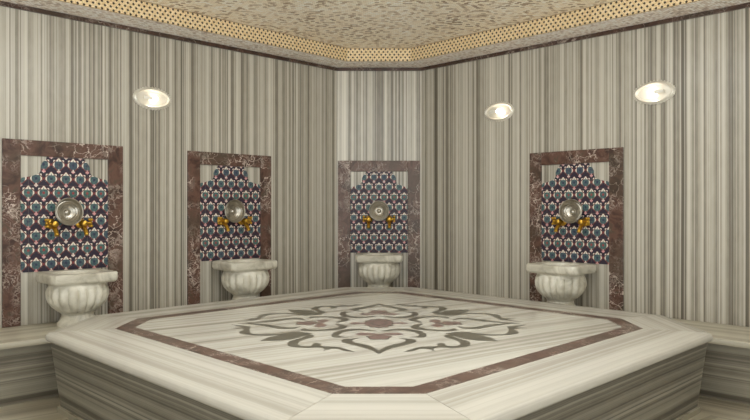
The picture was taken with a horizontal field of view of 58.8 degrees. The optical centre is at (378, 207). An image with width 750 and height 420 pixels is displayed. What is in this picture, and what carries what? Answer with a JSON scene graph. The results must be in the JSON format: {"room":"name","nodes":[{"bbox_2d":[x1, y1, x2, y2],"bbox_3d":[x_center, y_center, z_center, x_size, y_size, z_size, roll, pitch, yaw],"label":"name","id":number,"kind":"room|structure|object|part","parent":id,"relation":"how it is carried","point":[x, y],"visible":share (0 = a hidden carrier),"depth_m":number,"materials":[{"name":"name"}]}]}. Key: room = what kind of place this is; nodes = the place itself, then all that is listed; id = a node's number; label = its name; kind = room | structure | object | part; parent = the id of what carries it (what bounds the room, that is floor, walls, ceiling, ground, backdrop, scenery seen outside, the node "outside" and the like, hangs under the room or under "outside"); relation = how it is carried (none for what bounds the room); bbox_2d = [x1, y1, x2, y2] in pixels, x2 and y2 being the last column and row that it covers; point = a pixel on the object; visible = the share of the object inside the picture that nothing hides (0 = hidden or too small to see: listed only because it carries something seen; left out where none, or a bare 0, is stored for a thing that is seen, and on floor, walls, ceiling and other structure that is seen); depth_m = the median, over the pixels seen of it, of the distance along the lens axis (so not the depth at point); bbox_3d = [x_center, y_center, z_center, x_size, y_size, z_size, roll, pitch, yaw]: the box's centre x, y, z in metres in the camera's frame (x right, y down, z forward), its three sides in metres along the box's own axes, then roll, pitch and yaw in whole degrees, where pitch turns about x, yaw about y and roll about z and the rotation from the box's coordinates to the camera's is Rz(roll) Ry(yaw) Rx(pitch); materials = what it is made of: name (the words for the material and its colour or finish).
{"room":"spa","nodes":[
{"label":"spa","id":0,"kind":"room"},
{"bbox_2d":[0,6,336,327],"bbox_3d":[-1.938,-0.184,4.908,4.318,2.668,0.100,0,0,-45],"label":"wall","id":1,"kind":"structure","parent":0,"point":[62,79],"depth_m":5.15,"materials":[{"name":"stone"}]},
{"bbox_2d":[2,138,122,327],"bbox_3d":[-2.164,0.162,4.599,0.800,1.230,0.018,0,0,-45],"label":"tile panel","id":2,"kind":"object","parent":1,"relation":"attached to","point":[27,245],"visible":0.88,"depth_m":4.55,"materials":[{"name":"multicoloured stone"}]},
{"bbox_2d":[44,219,59,236],"bbox_3d":[-2.199,0.132,4.478,0.093,0.123,0.123,0,0,-45],"label":"tap","id":3,"kind":"object","parent":2,"relation":"attached to","point":[52,224],"visible":1,"depth_m":4.46,"materials":[{"name":"gold metal"}]},
{"bbox_3d":[-2.215,0.103,4.465,0.053,0.065,0.053,0,0,45],"label":"handle","id":4,"kind":"part","parent":3,"relation":"part of","materials":[{"name":"gold metal"}]},
{"bbox_3d":[-2.176,0.149,4.473,0.035,0.088,0.083,0,0,-45],"label":"spout","id":5,"kind":"part","parent":3,"relation":"part of","materials":[{"name":"gold metal"}]},
{"bbox_3d":[-2.164,-0.401,4.599,0.016,0.104,0.582,0,0,45],"label":"frame rail","id":6,"kind":"part","parent":2,"relation":"part of","materials":[{"name":"red stone"}]},
{"bbox_2d":[55,198,83,225],"bbox_3d":[-2.136,0.025,4.571,0.065,0.191,0.192,0,0,44],"label":"metal bowl","id":7,"kind":"object","parent":2,"relation":"attached to","point":[68,211],"visible":1,"depth_m":4.58,"materials":[{"name":"silver metal"}]},
{"bbox_2d":[76,218,92,235],"bbox_3d":[-2.043,0.132,4.634,0.093,0.123,0.123,0,0,-45],"label":"tap","id":8,"kind":"object","parent":2,"relation":"attached to","point":[83,224],"visible":0.95,"depth_m":4.61,"materials":[{"name":"gold metal"}]},
{"bbox_3d":[-2.038,0.149,4.611,0.082,0.088,0.035,0,0,45],"label":"spout","id":9,"kind":"part","parent":8,"relation":"part of","materials":[{"name":"gold metal"}]},
{"bbox_3d":[-2.030,0.103,4.650,0.053,0.065,0.054,0,0,-45],"label":"handle","id":10,"kind":"part","parent":8,"relation":"part of","materials":[{"name":"gold metal"}]},
{"bbox_2d":[133,87,170,109],"bbox_3d":[-1.704,-0.830,5.029,0.310,0.178,0.060,0,0,-45],"label":"wall lamp","id":11,"kind":"object","parent":1,"relation":"attached to","point":[150,98],"visible":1,"depth_m":5.03,"materials":[{"name":"white glass"}]},
{"bbox_2d":[0,1,336,70],"bbox_3d":[-1.898,-1.327,4.868,0.014,0.030,4.236,0,0,45],"label":"trim","id":12,"kind":"structure","parent":1,"relation":"attached to","point":[2,3],"depth_m":5.04,"materials":[{"name":"stone"}]},
{"bbox_2d":[187,151,270,304],"bbox_3d":[-1.229,0.162,5.534,0.800,1.230,0.018,0,0,-45],"label":"tile panel","id":13,"kind":"object","parent":1,"relation":"attached to","point":[207,240],"visible":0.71,"depth_m":5.48,"materials":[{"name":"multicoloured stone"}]},
{"bbox_2d":[217,217,229,231],"bbox_3d":[-1.264,0.132,5.413,0.093,0.123,0.123,0,0,-45],"label":"tap","id":14,"kind":"object","parent":13,"relation":"attached to","point":[221,221],"visible":1,"depth_m":5.39,"materials":[{"name":"gold metal"}]},
{"bbox_3d":[-1.280,0.103,5.400,0.053,0.065,0.053,0,0,45],"label":"handle","id":15,"kind":"part","parent":14,"relation":"part of","materials":[{"name":"gold metal"}]},
{"bbox_3d":[-1.241,0.149,5.408,0.035,0.088,0.083,0,0,-45],"label":"spout","id":16,"kind":"part","parent":14,"relation":"part of","materials":[{"name":"gold metal"}]},
{"bbox_3d":[-1.229,-0.401,5.534,0.016,0.104,0.582,0,0,45],"label":"frame rail","id":17,"kind":"part","parent":13,"relation":"part of","materials":[{"name":"red stone"}]},
{"bbox_2d":[225,200,244,222],"bbox_3d":[-1.202,0.026,5.507,0.192,0.192,0.058,0,0,-43],"label":"metal bowl","id":18,"kind":"object","parent":13,"relation":"attached to","point":[234,209],"visible":1,"depth_m":5.52,"materials":[{"name":"silver metal"}]},
{"bbox_2d":[238,216,251,230],"bbox_3d":[-1.108,0.132,5.569,0.093,0.123,0.123,0,0,-45],"label":"tap","id":19,"kind":"object","parent":13,"relation":"attached to","point":[245,221],"visible":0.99,"depth_m":5.55,"materials":[{"name":"gold metal"}]},
{"bbox_3d":[-1.103,0.149,5.546,0.082,0.088,0.035,0,0,45],"label":"spout","id":20,"kind":"part","parent":19,"relation":"part of","materials":[{"name":"gold metal"}]},
{"bbox_2d":[0,0,749,67],"bbox_3d":[0.000,-1.455,3.435,7.000,0.226,6.070,0,0,0],"label":"ceiling","id":21,"kind":"structure","parent":0,"point":[334,33],"depth_m":5.07,"materials":[{"name":"tile"}]},
{"bbox_2d":[0,396,749,419],"bbox_3d":[0.000,1.200,3.435,7.000,0.100,6.070,0,0,0],"label":"floor","id":22,"kind":"structure","parent":0,"point":[41,409],"depth_m":3.78,"materials":[{"name":"stone"}]},
{"bbox_2d":[0,321,62,406],"bbox_3d":[-1.704,0.964,4.674,4.196,0.373,0.558,0,0,-45],"label":"stone bench","id":23,"kind":"object","parent":22,"relation":"on","point":[27,370],"visible":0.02,"depth_m":3.96,"materials":[{"name":"stone"}]},
{"bbox_3d":[-1.704,0.795,4.674,0.558,0.036,4.196,0,0,45],"label":"seat","id":24,"kind":"part","parent":23,"relation":"part of","materials":[{"name":"stone"}]},
{"bbox_2d":[36,269,117,326],"bbox_3d":[-2.022,0.603,4.457,0.432,0.349,0.394,0,0,-45],"label":"basin","id":25,"kind":"object","parent":23,"relation":"on","point":[76,294],"visible":0.97,"depth_m":4.33,"materials":[{"name":"white stone"}]},
{"bbox_3d":[-2.016,0.594,4.451,0.392,0.197,0.366,0,0,-45],"label":"bowl","id":26,"kind":"part","parent":25,"relation":"part of","materials":[{"name":"white stone"}]},
{"bbox_2d":[212,258,276,299],"bbox_3d":[-1.087,0.603,5.392,0.432,0.349,0.394,0,0,-45],"label":"basin","id":27,"kind":"object","parent":23,"relation":"on","point":[242,278],"visible":0.93,"depth_m":5.25,"materials":[{"name":"white stone"}]},
{"bbox_3d":[-1.081,0.594,5.386,0.392,0.197,0.366,0,0,-45],"label":"bowl","id":28,"kind":"part","parent":27,"relation":"part of","materials":[{"name":"white stone"}]},
{"bbox_2d":[45,287,712,419],"bbox_3d":[0.000,0.924,4.040,3.090,0.452,3.090,0,0,45],"label":"platform","id":29,"kind":"object","parent":22,"relation":"on","point":[343,353],"visible":1,"depth_m":3.23,"materials":[{"name":"white stone"}]},
{"bbox_2d":[671,318,749,404],"bbox_3d":[1.704,0.964,4.674,4.196,0.373,0.558,0,0,45],"label":"stone bench","id":30,"kind":"object","parent":22,"relation":"on","point":[726,370],"visible":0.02,"depth_m":3.98,"materials":[{"name":"stone"}]},
{"bbox_2d":[526,261,595,304],"bbox_3d":[1.392,0.603,5.087,0.432,0.349,0.394,0,0,45],"label":"basin","id":31,"kind":"object","parent":30,"relation":"on","point":[558,282],"visible":0.89,"depth_m":4.95,"materials":[{"name":"white stone"}]},
{"bbox_3d":[1.386,0.594,5.081,0.392,0.197,0.366,0,0,45],"label":"bowl","id":32,"kind":"part","parent":31,"relation":"part of","materials":[{"name":"white stone"}]},
{"bbox_3d":[1.704,0.795,4.674,0.558,0.036,4.196,0,0,-45],"label":"seat","id":33,"kind":"part","parent":30,"relation":"part of","materials":[{"name":"stone"}]},
{"bbox_3d":[0.000,0.963,6.184,0.770,0.373,0.368,0,0,0],"label":"stone ledge","id":34,"kind":"object","parent":22,"relation":"on","visible":0},
{"bbox_2d":[355,253,402,286],"bbox_3d":[0.000,0.603,6.161,0.432,0.349,0.394,0,0,0],"label":"basin","id":35,"kind":"object","parent":34,"relation":"on","point":[376,269],"visible":0.92,"depth_m":6.00,"materials":[{"name":"white stone"}]},
{"bbox_3d":[0.000,0.594,6.152,0.392,0.197,0.366,0,0,0],"label":"bowl","id":36,"kind":"part","parent":35,"relation":"part of","materials":[{"name":"white stone"}]},
{"bbox_2d":[337,71,420,287],"bbox_3d":[0.000,-0.184,6.420,0.893,2.668,0.100,0,0,0],"label":"wall","id":37,"kind":"structure","parent":0,"point":[379,112],"depth_m":6.37,"materials":[{"name":"stone"}]},
{"bbox_2d":[337,68,420,70],"bbox_3d":[0.000,-1.327,6.363,0.810,0.030,0.014,0,0,0],"label":"trim","id":38,"kind":"structure","parent":37,"relation":"attached to","point":[338,69],"depth_m":6.36,"materials":[{"name":"stone"}]},
{"bbox_2d":[338,161,419,287],"bbox_3d":[0.000,0.162,6.364,0.785,1.230,0.012,0,0,0],"label":"tile panel","id":39,"kind":"object","parent":37,"relation":"attached to","point":[378,183],"visible":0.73,"depth_m":6.36,"materials":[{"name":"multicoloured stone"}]},
{"bbox_2d":[363,215,371,228],"bbox_3d":[-0.110,0.132,6.301,0.093,0.123,0.123,0,0,0],"label":"tap","id":40,"kind":"object","parent":39,"relation":"attached to","point":[368,219],"visible":1,"depth_m":6.28,"materials":[{"name":"gold metal"}]},
{"bbox_2d":[369,201,388,220],"bbox_3d":[0.001,0.026,6.327,0.192,0.192,0.069,0,0,1],"label":"metal bowl","id":41,"kind":"object","parent":39,"relation":"attached to","point":[378,210],"visible":1,"depth_m":6.33,"materials":[{"name":"silver metal"}]},
{"bbox_3d":[0.000,-0.401,6.364,0.549,0.104,0.012,0,0,0],"label":"frame rail","id":42,"kind":"part","parent":39,"relation":"part of","materials":[{"name":"red stone"}]},
{"bbox_2d":[386,215,394,228],"bbox_3d":[0.110,0.132,6.301,0.093,0.123,0.123,0,0,0],"label":"tap","id":43,"kind":"object","parent":39,"relation":"attached to","point":[389,219],"visible":1,"depth_m":6.28,"materials":[{"name":"gold metal"}]},
{"bbox_2d":[421,7,749,326],"bbox_3d":[1.938,-0.184,4.908,4.318,2.668,0.100,0,0,45],"label":"wall","id":44,"kind":"structure","parent":0,"point":[687,155],"depth_m":4.96,"materials":[{"name":"stone"}]},
{"bbox_2d":[484,101,513,121],"bbox_3d":[1.019,-0.830,5.714,0.060,0.178,0.310,0,0,-45],"label":"wall lamp","id":45,"kind":"object","parent":44,"relation":"attached to","point":[501,111],"visible":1,"depth_m":5.72,"materials":[{"name":"white glass"}]},
{"bbox_2d":[530,147,623,310],"bbox_3d":[1.534,0.162,5.229,0.018,1.230,0.800,0,0,-45],"label":"tile panel","id":46,"kind":"object","parent":44,"relation":"attached to","point":[602,241],"visible":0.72,"depth_m":5.18,"materials":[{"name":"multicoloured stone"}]},
{"bbox_2d":[551,217,565,232],"bbox_3d":[1.413,0.132,5.264,0.093,0.123,0.123,0,0,45],"label":"tap","id":47,"kind":"object","parent":46,"relation":"attached to","point":[559,221],"visible":0.96,"depth_m":5.24,"materials":[{"name":"gold metal"}]},
{"bbox_3d":[1.400,0.103,5.280,0.053,0.065,0.053,0,0,45],"label":"handle","id":48,"kind":"part","parent":47,"relation":"part of","materials":[{"name":"gold metal"}]},
{"bbox_3d":[1.408,0.149,5.241,0.083,0.088,0.035,0,0,-45],"label":"spout","id":49,"kind":"part","parent":47,"relation":"part of","materials":[{"name":"gold metal"}]},
{"bbox_2d":[559,199,581,222],"bbox_3d":[1.506,0.025,5.201,0.192,0.190,0.072,0,0,41],"label":"metal bowl","id":50,"kind":"object","parent":46,"relation":"attached to","point":[570,210],"visible":1,"depth_m":5.22,"materials":[{"name":"silver metal"}]},
{"bbox_3d":[1.534,-0.401,5.229,0.582,0.104,0.016,0,0,45],"label":"frame rail","id":51,"kind":"part","parent":46,"relation":"part of","materials":[{"name":"red stone"}]},
{"bbox_2d":[577,217,589,232],"bbox_3d":[1.569,0.132,5.108,0.093,0.123,0.123,0,0,45],"label":"tap","id":52,"kind":"object","parent":46,"relation":"attached to","point":[585,221],"visible":1,"depth_m":5.09,"materials":[{"name":"gold metal"}]},
{"bbox_3d":[1.546,0.149,5.103,0.035,0.088,0.082,0,0,45],"label":"spout","id":53,"kind":"part","parent":52,"relation":"part of","materials":[{"name":"gold metal"}]},
{"bbox_3d":[1.585,0.103,5.095,0.054,0.065,0.053,0,0,-45],"label":"handle","id":54,"kind":"part","parent":52,"relation":"part of","materials":[{"name":"gold metal"}]},
{"bbox_2d":[421,2,749,70],"bbox_3d":[1.898,-1.327,4.868,4.236,0.030,0.014,0,0,45],"label":"trim","id":55,"kind":"structure","parent":44,"relation":"attached to","point":[744,5],"depth_m":5.07,"materials":[{"name":"stone"}]},
{"bbox_2d":[633,80,675,104],"bbox_3d":[1.964,-0.830,4.769,0.310,0.178,0.060,0,0,45],"label":"wall lamp","id":56,"kind":"object","parent":44,"relation":"attached to","point":[653,92],"visible":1,"depth_m":4.78,"materials":[{"name":"white glass"}]}
]}

